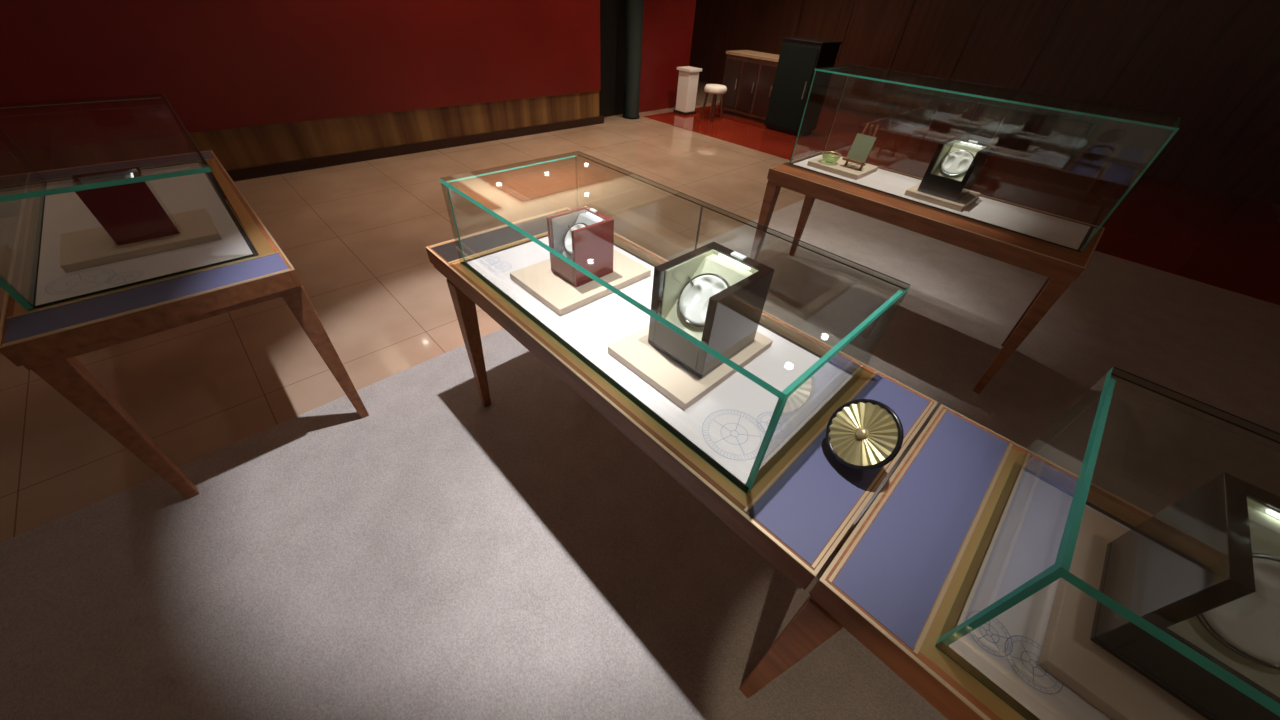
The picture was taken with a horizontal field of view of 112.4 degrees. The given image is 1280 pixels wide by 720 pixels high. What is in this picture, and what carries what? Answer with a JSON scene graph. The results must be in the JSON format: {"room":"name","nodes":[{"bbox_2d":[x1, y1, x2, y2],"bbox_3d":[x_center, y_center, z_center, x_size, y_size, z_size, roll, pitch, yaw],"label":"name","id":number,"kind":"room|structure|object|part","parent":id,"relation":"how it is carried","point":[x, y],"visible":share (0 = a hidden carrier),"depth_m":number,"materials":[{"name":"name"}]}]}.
{"room":"shop","nodes":[
{"label":"shop","id":0,"kind":"room"},
{"bbox_2d":[0,0,599,151],"bbox_3d":[-3.431,-2.997,3.801,7.670,1.510,0.380,-31,52,-33],"label":"wall partition","id":1,"kind":"structure","parent":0,"point":[218,64],"depth_m":3.83,"materials":[{"name":"red paint"}]},
{"bbox_2d":[0,198,1279,719],"bbox_3d":[1.596,1.365,1.065,11.200,0.052,6.545,-31,52,-33],"label":"carpet","id":2,"kind":"structure","parent":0,"point":[435,553],"depth_m":1.65,"materials":[{"name":"grey carpet"}]},
{"bbox_2d":[426,207,937,589],"bbox_3d":[-0.033,0.137,1.694,0.683,0.800,1.695,-31,52,-33],"label":"display table","id":3,"kind":"object","parent":2,"relation":"on","point":[801,502],"visible":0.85,"depth_m":1.15,"materials":[{"name":"brown wood"}]},
{"bbox_3d":[-0.729,-0.045,1.912,0.072,0.712,0.072,-31,52,-33],"label":"leg","id":4,"kind":"part","parent":3,"relation":"part of","materials":[{"name":"brown wood"}]},
{"bbox_3d":[-0.533,-0.542,1.824,0.659,0.003,0.162,-31,52,-33],"label":"panel trim","id":5,"kind":"part","parent":3,"relation":"part of","materials":[{"name":"brown wood"}]},
{"bbox_2d":[489,261,511,271],"bbox_3d":[-0.522,-0.348,1.599,0.083,0.001,0.083,-31,52,-33],"label":"print","id":6,"kind":"object","parent":3,"relation":"on","point":[500,261],"depth_m":1.60},
{"bbox_3d":[-0.533,-0.541,1.825,0.655,0.002,0.146,-31,52,-33],"label":"blue panel","id":7,"kind":"part","parent":3,"relation":"part of","materials":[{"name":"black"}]},
{"bbox_2d":[510,249,650,315],"bbox_3d":[-0.212,-0.314,1.568,0.415,0.025,0.300,-31,52,-33],"label":"block","id":8,"kind":"object","parent":3,"relation":"on","point":[562,297],"visible":0.72,"depth_m":1.49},
{"bbox_2d":[546,206,613,286],"bbox_3d":[-0.204,-0.400,1.491,0.168,0.206,0.150,-31,52,-33],"label":"watch winder","id":9,"kind":"object","parent":8,"relation":"on","point":[584,235],"visible":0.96,"depth_m":1.46,"materials":[{"name":"red paint"}]},
{"bbox_2d":[440,151,910,492],"bbox_3d":[-0.009,-0.276,1.327,0.570,0.306,1.314,-31,52,-33],"label":"glass case","id":10,"kind":"object","parent":3,"relation":"on","point":[783,396],"visible":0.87,"depth_m":0.95,"materials":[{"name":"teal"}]},
{"bbox_3d":[-0.459,-0.596,1.669,0.539,0.291,0.015,-31,52,-33],"label":"pane","id":11,"kind":"part","parent":10,"relation":"part of","materials":[{"name":"clear glass"}]},
{"bbox_3d":[-0.002,-0.385,1.231,0.569,0.015,1.314,-31,52,-33],"label":"pane","id":12,"kind":"part","parent":10,"relation":"part of","materials":[{"name":"clear glass"}]},
{"bbox_3d":[-0.209,-0.153,1.179,0.015,0.291,1.314,-31,52,-33],"label":"pane","id":13,"kind":"part","parent":10,"relation":"part of","materials":[{"name":"clear glass"}]},
{"bbox_3d":[0.440,0.056,0.994,0.539,0.291,0.015,-31,52,-33],"label":"pane","id":14,"kind":"part","parent":10,"relation":"part of","materials":[{"name":"clear glass"}]},
{"bbox_3d":[0.417,-0.223,1.313,0.015,0.291,0.656,-31,52,-33],"label":"pane","id":15,"kind":"part","parent":10,"relation":"part of","materials":[{"name":"clear glass"}]},
{"bbox_2d":[608,325,772,409],"bbox_3d":[0.156,-0.041,1.284,0.405,0.025,0.303,-31,52,-33],"label":"block","id":16,"kind":"object","parent":3,"relation":"on","point":[674,381],"visible":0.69,"depth_m":1.19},
{"bbox_2d":[648,242,774,378],"bbox_3d":[0.190,-0.148,1.197,0.246,0.255,0.207,-31,52,-33],"label":"watch winder","id":17,"kind":"object","parent":16,"relation":"on","point":[716,294],"visible":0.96,"depth_m":1.16,"materials":[{"name":"black paint"}]},
{"bbox_2d":[702,410,764,459],"bbox_3d":[0.232,0.181,1.054,0.159,0.001,0.159,-31,52,-33],"label":"print","id":18,"kind":"object","parent":3,"relation":"on","point":[720,410],"depth_m":1.05},
{"bbox_2d":[757,412,791,437],"bbox_3d":[0.339,0.164,1.083,0.087,0.001,0.087,-31,52,-33],"label":"print","id":19,"kind":"object","parent":3,"relation":"on","point":[765,412],"depth_m":1.08},
{"bbox_3d":[0.512,0.217,1.040,0.659,0.003,0.164,-31,52,-33],"label":"panel trim","id":20,"kind":"part","parent":3,"relation":"part of","materials":[{"name":"brown wood"}]},
{"bbox_3d":[0.512,0.217,1.040,0.655,0.002,0.148,-31,52,-33],"label":"blue panel","id":21,"kind":"part","parent":3,"relation":"part of","materials":[{"name":"blue fabric"}]},
{"bbox_2d":[826,399,903,470],"bbox_3d":[0.498,0.175,0.969,0.120,0.152,0.154,-31,52,-33],"label":"disc","id":22,"kind":"object","parent":3,"relation":"on","point":[862,434],"visible":1,"depth_m":0.95,"materials":[{"name":"gold metal"}]},
{"bbox_2d":[750,151,1104,393],"bbox_3d":[1.606,-0.652,2.740,0.685,0.800,1.625,-31,52,-33],"label":"display table","id":23,"kind":"object","parent":2,"relation":"on","point":[1049,245],"visible":0.73,"depth_m":2.28,"materials":[{"name":"brown wood"}]},
{"bbox_3d":[0.852,-0.878,3.003,0.072,0.712,0.072,-31,52,-33],"label":"leg","id":24,"kind":"part","parent":23,"relation":"part of","materials":[{"name":"brown wood"}]},
{"bbox_3d":[1.286,-1.134,3.334,0.072,0.712,0.072,-31,52,-33],"label":"leg","id":25,"kind":"part","parent":23,"relation":"part of","materials":[{"name":"brown wood"}]},
{"bbox_2d":[807,154,877,179],"bbox_3d":[1.316,-1.259,2.782,0.300,0.028,0.340,-31,52,-33],"label":"block","id":26,"kind":"object","parent":23,"relation":"on","point":[852,170],"visible":0.88,"depth_m":2.73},
{"bbox_2d":[822,151,840,163],"bbox_3d":[1.226,-1.299,2.759,0.116,0.053,0.116,-12,44,-18],"label":"glass dish","id":27,"kind":"object","parent":26,"relation":"on","point":[825,156],"visible":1,"depth_m":2.74,"materials":[{"name":"green glass"}]},
{"bbox_2d":[842,123,878,169],"bbox_3d":[1.400,-1.337,2.676,0.189,0.244,0.140,-31,52,-33],"label":"easel","id":28,"kind":"object","parent":26,"relation":"on","point":[862,145],"visible":1,"depth_m":2.65,"materials":[{"name":"brown wood"}]},
{"bbox_2d":[775,153,1095,264],"bbox_3d":[1.627,-0.946,2.484,0.671,0.013,1.611,-31,52,-33],"label":"tray","id":29,"kind":"object","parent":23,"relation":"on","point":[1047,238],"depth_m":2.29,"materials":[{"name":"brown wood"}]},
{"bbox_2d":[904,182,980,210],"bbox_3d":[1.745,-0.957,2.471,0.340,0.028,0.300,-31,52,-33],"label":"block","id":30,"kind":"object","parent":23,"relation":"on","point":[962,203],"visible":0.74,"depth_m":2.39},
{"bbox_2d":[917,137,994,201],"bbox_3d":[1.747,-1.062,2.375,0.246,0.255,0.207,-31,52,-33],"label":"watch winder","id":31,"kind":"object","parent":30,"relation":"on","point":[956,164],"visible":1,"depth_m":2.34,"materials":[{"name":"black paint"}]},
{"bbox_2d":[790,65,1182,250],"bbox_3d":[1.697,-1.188,2.357,0.462,0.520,1.560,-31,52,-33],"label":"glass case","id":32,"kind":"object","parent":23,"relation":"on","point":[1158,119],"visible":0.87,"depth_m":2.02,"materials":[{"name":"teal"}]},
{"bbox_3d":[1.159,-1.574,2.762,0.442,0.511,0.009,-31,52,-33],"label":"pane","id":33,"kind":"part","parent":32,"relation":"part of","materials":[{"name":"clear glass"}]},
{"bbox_3d":[1.710,-1.380,2.189,0.460,0.009,1.560,-31,52,-33],"label":"pane","id":34,"kind":"part","parent":32,"relation":"part of","materials":[{"name":"clear glass"}]},
{"bbox_3d":[2.232,-0.795,1.957,0.442,0.511,0.009,-31,52,-33],"label":"pane","id":35,"kind":"part","parent":32,"relation":"part of","materials":[{"name":"clear glass"}]},
{"bbox_3d":[1.920,-0.103,2.202,0.072,0.712,0.072,-31,52,-33],"label":"leg","id":36,"kind":"part","parent":23,"relation":"part of","materials":[{"name":"brown wood"}]},
{"bbox_3d":[2.354,-0.359,2.533,0.072,0.712,0.072,-31,52,-33],"label":"leg","id":37,"kind":"part","parent":23,"relation":"part of","materials":[{"name":"brown wood"}]},
{"bbox_2d":[739,404,1153,719],"bbox_3d":[1.145,0.992,0.809,0.683,0.800,1.695,-31,52,-33],"label":"display table","id":38,"kind":"object","parent":2,"relation":"on","point":[959,524],"visible":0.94,"depth_m":0.84,"materials":[{"name":"brown wood"}]},
{"bbox_3d":[0.367,0.750,1.090,0.072,0.712,0.072,-31,52,-33],"label":"leg","id":39,"kind":"part","parent":38,"relation":"part of","materials":[{"name":"brown wood"}]},
{"bbox_3d":[0.804,0.492,1.423,0.072,0.712,0.072,-31,52,-33],"label":"leg","id":40,"kind":"part","parent":38,"relation":"part of","materials":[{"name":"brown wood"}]},
{"bbox_3d":[0.645,0.313,0.940,0.659,0.003,0.162,-31,52,-33],"label":"panel trim","id":41,"kind":"part","parent":38,"relation":"part of","materials":[{"name":"gold metal"}]},
{"bbox_3d":[0.645,0.313,0.941,0.655,0.002,0.146,-31,52,-33],"label":"blue panel","id":42,"kind":"part","parent":38,"relation":"part of","materials":[{"name":"blue fabric"}]},
{"bbox_2d":[828,446,1146,719],"bbox_3d":[1.167,0.698,0.554,0.669,0.013,1.681,-31,52,-33],"label":"tray","id":43,"kind":"object","parent":38,"relation":"on","point":[952,531],"depth_m":0.83,"materials":[{"name":"blue fabric"}]},
{"bbox_2d":[966,611,1012,656],"bbox_3d":[0.609,0.476,0.747,0.071,0.001,0.071,-31,52,-33],"label":"print","id":44,"kind":"object","parent":38,"relation":"on","point":[972,611],"depth_m":0.74},
{"bbox_2d":[1005,635,1062,693],"bbox_3d":[0.656,0.507,0.715,0.083,0.001,0.083,-31,52,-33],"label":"print","id":45,"kind":"object","parent":38,"relation":"on","point":[1014,635],"depth_m":0.71},
{"bbox_2d":[935,367,1279,716],"bbox_3d":[1.169,0.578,0.443,0.570,0.306,1.314,-31,52,-33],"label":"glass case","id":46,"kind":"object","parent":38,"relation":"on","point":[1060,569],"visible":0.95,"depth_m":0.59,"materials":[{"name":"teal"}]},
{"bbox_3d":[0.969,0.702,0.295,0.015,0.291,1.314,-31,52,-33],"label":"pane","id":47,"kind":"part","parent":46,"relation":"part of","materials":[{"name":"clear glass"}]},
{"bbox_3d":[0.719,0.258,0.784,0.539,0.291,0.015,-31,52,-33],"label":"pane","id":48,"kind":"part","parent":46,"relation":"part of","materials":[{"name":"clear glass"}]},
{"bbox_3d":[1.177,0.469,0.347,0.569,0.015,1.314,-31,52,-33],"label":"pane","id":49,"kind":"part","parent":46,"relation":"part of","materials":[{"name":"clear glass"}]},
{"bbox_2d":[1038,507,1206,719],"bbox_3d":[0.915,0.487,0.742,0.410,0.025,0.300,-31,52,-33],"label":"block","id":50,"kind":"object","parent":38,"relation":"on","point":[1068,653],"visible":0.44,"depth_m":0.70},
{"bbox_2d":[1090,472,1279,719],"bbox_3d":[0.927,0.377,0.655,0.246,0.255,0.207,-31,52,-33],"label":"watch winder","id":51,"kind":"object","parent":50,"relation":"on","point":[1203,570],"visible":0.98,"depth_m":0.64,"materials":[{"name":"black paint"}]},
{"bbox_2d":[0,81,1279,542],"bbox_3d":[-0.321,-1.352,4.027,14.000,0.056,15.000,-31,52,-33],"label":"floor","id":52,"kind":"structure","parent":0,"point":[356,236],"depth_m":3.74,"materials":[{"name":"beige tile"}]},
{"bbox_2d":[0,150,368,498],"bbox_3d":[-2.071,-0.299,2.024,0.683,0.800,1.695,-31,52,-33],"label":"display table","id":53,"kind":"object","parent":52,"relation":"on","point":[73,314],"visible":0.86,"depth_m":1.45,"materials":[{"name":"brown wood"}]},
{"bbox_2d":[45,269,115,293],"bbox_3d":[-1.805,-0.255,1.385,0.159,0.001,0.159,-31,52,-33],"label":"print","id":54,"kind":"object","parent":53,"relation":"on","point":[92,269],"depth_m":1.38},
{"bbox_3d":[-1.754,0.253,1.483,0.072,0.712,0.072,-31,52,-33],"label":"leg","id":55,"kind":"part","parent":53,"relation":"part of","materials":[{"name":"brown wood"}]},
{"bbox_3d":[-2.571,-0.978,2.155,0.659,0.003,0.162,-31,52,-33],"label":"panel trim","id":56,"kind":"part","parent":53,"relation":"part of","materials":[{"name":"brown wood"}]},
{"bbox_3d":[-2.571,-0.978,2.155,0.655,0.002,0.146,-31,52,-33],"label":"blue panel","id":57,"kind":"part","parent":53,"relation":"part of","materials":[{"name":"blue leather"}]},
{"bbox_2d":[107,271,142,283],"bbox_3d":[-1.698,-0.273,1.414,0.087,0.001,0.087,-31,52,-33],"label":"print","id":58,"kind":"object","parent":53,"relation":"on","point":[128,271],"depth_m":1.42},
{"bbox_2d":[0,94,255,309],"bbox_3d":[-2.046,-0.713,1.657,0.570,0.306,1.314,-31,52,-33],"label":"glass case","id":59,"kind":"object","parent":53,"relation":"on","point":[3,284],"visible":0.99,"depth_m":1.27,"materials":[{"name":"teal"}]},
{"bbox_3d":[-2.247,-0.589,1.510,0.015,0.291,1.314,-31,52,-33],"label":"pane","id":60,"kind":"part","parent":59,"relation":"part of","materials":[{"name":"clear glass"}]},
{"bbox_3d":[-2.497,-1.032,1.999,0.539,0.291,0.015,-31,52,-33],"label":"pane","id":61,"kind":"part","parent":59,"relation":"part of","materials":[{"name":"clear glass"}]},
{"bbox_3d":[-2.039,-0.822,1.562,0.569,0.015,1.314,-31,52,-33],"label":"pane","id":62,"kind":"part","parent":59,"relation":"part of","materials":[{"name":"clear glass"}]},
{"bbox_3d":[-2.076,-0.989,1.985,0.015,0.291,0.656,-31,52,-33],"label":"pane","id":63,"kind":"part","parent":59,"relation":"part of","materials":[{"name":"clear glass"}]},
{"bbox_3d":[-1.620,-0.659,1.643,0.015,0.291,0.656,-31,52,-33],"label":"pane","id":64,"kind":"part","parent":59,"relation":"part of","materials":[{"name":"clear glass"}]},
{"bbox_2d":[60,208,220,272],"bbox_3d":[-1.851,-0.460,1.597,0.410,0.025,0.300,-31,52,-33],"label":"block","id":65,"kind":"object","parent":53,"relation":"on","point":[93,247],"visible":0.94,"depth_m":1.53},
{"bbox_2d":[72,167,179,244],"bbox_3d":[-1.831,-0.555,1.532,0.168,0.206,0.150,-31,52,-33],"label":"watch winder","id":66,"kind":"object","parent":65,"relation":"on","point":[133,212],"visible":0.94,"depth_m":1.50,"materials":[{"name":"red leather"}]},
{"bbox_2d":[13,159,274,315],"bbox_3d":[-2.049,-0.593,1.768,0.669,0.013,1.681,-31,52,-33],"label":"tray","id":67,"kind":"object","parent":53,"relation":"on","point":[161,283],"depth_m":1.51,"materials":[{"name":"blue"}]},
{"bbox_3d":[-1.525,-0.220,1.370,0.659,0.003,0.164,-31,52,-33],"label":"panel trim","id":68,"kind":"part","parent":53,"relation":"part of","materials":[{"name":"gold metal"}]},
{"bbox_3d":[-1.525,-0.219,1.371,0.655,0.002,0.148,-31,52,-33],"label":"blue panel","id":69,"kind":"part","parent":53,"relation":"part of","materials":[{"name":"blue fabric"}]},
{"bbox_3d":[-1.317,-0.005,1.816,0.072,0.712,0.072,-31,52,-33],"label":"leg","id":70,"kind":"part","parent":53,"relation":"part of","materials":[{"name":"brown wood"}]},
{"bbox_2d":[622,0,643,118],"bbox_3d":[-0.066,-5.112,6.067,0.280,2.980,0.280,-31,52,-33],"label":"column","id":71,"kind":"structure","parent":52,"relation":"on","point":[634,9],"depth_m":6.43,"materials":[{"name":"black"}]},
{"bbox_2d":[673,66,701,115],"bbox_3d":[0.799,-4.563,7.270,0.300,0.660,0.300,-31,52,-33],"label":"pedestal","id":72,"kind":"object","parent":52,"relation":"on","point":[688,77],"visible":1,"depth_m":7.19,"materials":[{"name":"white stone"}]},
{"bbox_2d":[700,84,726,121],"bbox_3d":[1.211,-4.229,7.043,0.360,0.500,0.360,-31,52,-33],"label":"stool","id":73,"kind":"object","parent":52,"relation":"on","point":[714,89],"visible":1,"depth_m":6.93,"materials":[{"name":"white fabric"}]},
{"bbox_3d":[1.065,-4.204,7.070,0.087,0.410,0.040,5,41,1],"label":"leg","id":74,"kind":"part","parent":73,"relation":"part of","materials":[{"name":"brown wood"}]},
{"bbox_3d":[1.210,-4.289,7.181,0.040,0.410,0.087,1,41,-4],"label":"leg","id":75,"kind":"part","parent":73,"relation":"part of","materials":[{"name":"brown wood"}]},
{"bbox_3d":[1.204,-4.101,6.964,0.040,0.410,0.087,5,41,1],"label":"leg","id":76,"kind":"part","parent":73,"relation":"part of","materials":[{"name":"brown wood"}]},
{"bbox_3d":[1.222,-4.380,6.912,0.360,0.100,0.360,-31,52,-33],"label":"seat","id":77,"kind":"part","parent":73,"relation":"part of","materials":[{"name":"white fabric"}]},
{"bbox_3d":[1.352,-4.188,7.077,0.087,0.410,0.040,1,41,-4],"label":"leg","id":78,"kind":"part","parent":73,"relation":"part of","materials":[{"name":"brown wood"}]},
{"bbox_2d":[719,50,778,123],"bbox_3d":[1.982,-4.623,7.256,0.600,0.900,1.090,-31,52,-33],"label":"base cabinet","id":79,"kind":"object","parent":52,"relation":"on","point":[749,75],"depth_m":7.08,"materials":[{"name":"brown wood"}]},
{"bbox_3d":[1.545,-4.686,7.277,0.014,0.680,0.300,-31,52,-33],"label":"door","id":80,"kind":"part","parent":79,"relation":"part of","materials":[{"name":"brown wood"}]},
{"bbox_3d":[1.780,-4.516,7.100,0.014,0.680,0.300,-31,52,-33],"label":"door","id":81,"kind":"part","parent":79,"relation":"part of","materials":[{"name":"brown wood"}]},
{"bbox_2d":[726,50,778,61],"bbox_3d":[2.010,-4.950,6.978,0.590,0.040,1.090,-31,52,-33],"label":"countertop","id":82,"kind":"structure","parent":79,"relation":"on","point":[744,53],"depth_m":6.92,"materials":[{"name":"brown wood"}]},
{"bbox_3d":[2.015,-4.345,6.924,0.014,0.680,0.300,-31,52,-33],"label":"door","id":83,"kind":"part","parent":79,"relation":"part of","materials":[{"name":"brown wood"}]},
{"bbox_2d":[764,37,841,135],"bbox_3d":[2.439,-4.161,6.549,0.592,1.180,0.640,-31,52,-33],"label":"refrigerator","id":84,"kind":"object","parent":52,"relation":"on","point":[799,57],"visible":0.99,"depth_m":6.35,"materials":[{"name":"black metal"}]},
{"bbox_3d":[2.244,-4.050,6.397,0.014,1.030,0.580,-31,52,-33],"label":"door","id":85,"kind":"part","parent":84,"relation":"part of","materials":[{"name":"black metal"}]},
{"bbox_2d":[599,0,695,116],"bbox_3d":[-0.031,-5.066,6.804,2.280,1.950,0.290,-31,52,-33],"label":"wall","id":86,"kind":"structure","parent":0,"point":[668,25],"depth_m":6.89,"materials":[{"name":"paint"}]},
{"bbox_2d":[0,91,598,202],"bbox_3d":[-3.475,-2.295,4.401,7.670,0.340,0.300,-31,52,-33],"label":"trim","id":87,"kind":"structure","parent":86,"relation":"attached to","point":[235,148],"depth_m":4.37,"materials":[{"name":"brown wood"}]},
{"bbox_2d":[0,115,603,218],"bbox_3d":[-3.453,-2.142,4.563,7.750,0.100,0.315,-31,52,-33],"label":"trim","id":88,"kind":"structure","parent":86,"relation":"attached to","point":[9,209],"depth_m":4.80,"materials":[{"name":"brown wood"}]},
{"bbox_2d":[689,0,1279,204],"bbox_3d":[4.868,-5.508,6.924,0.220,3.000,15.000,-31,52,-33],"label":"wall","id":89,"kind":"structure","parent":0,"point":[1215,64],"depth_m":6.17,"materials":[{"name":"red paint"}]}
]}

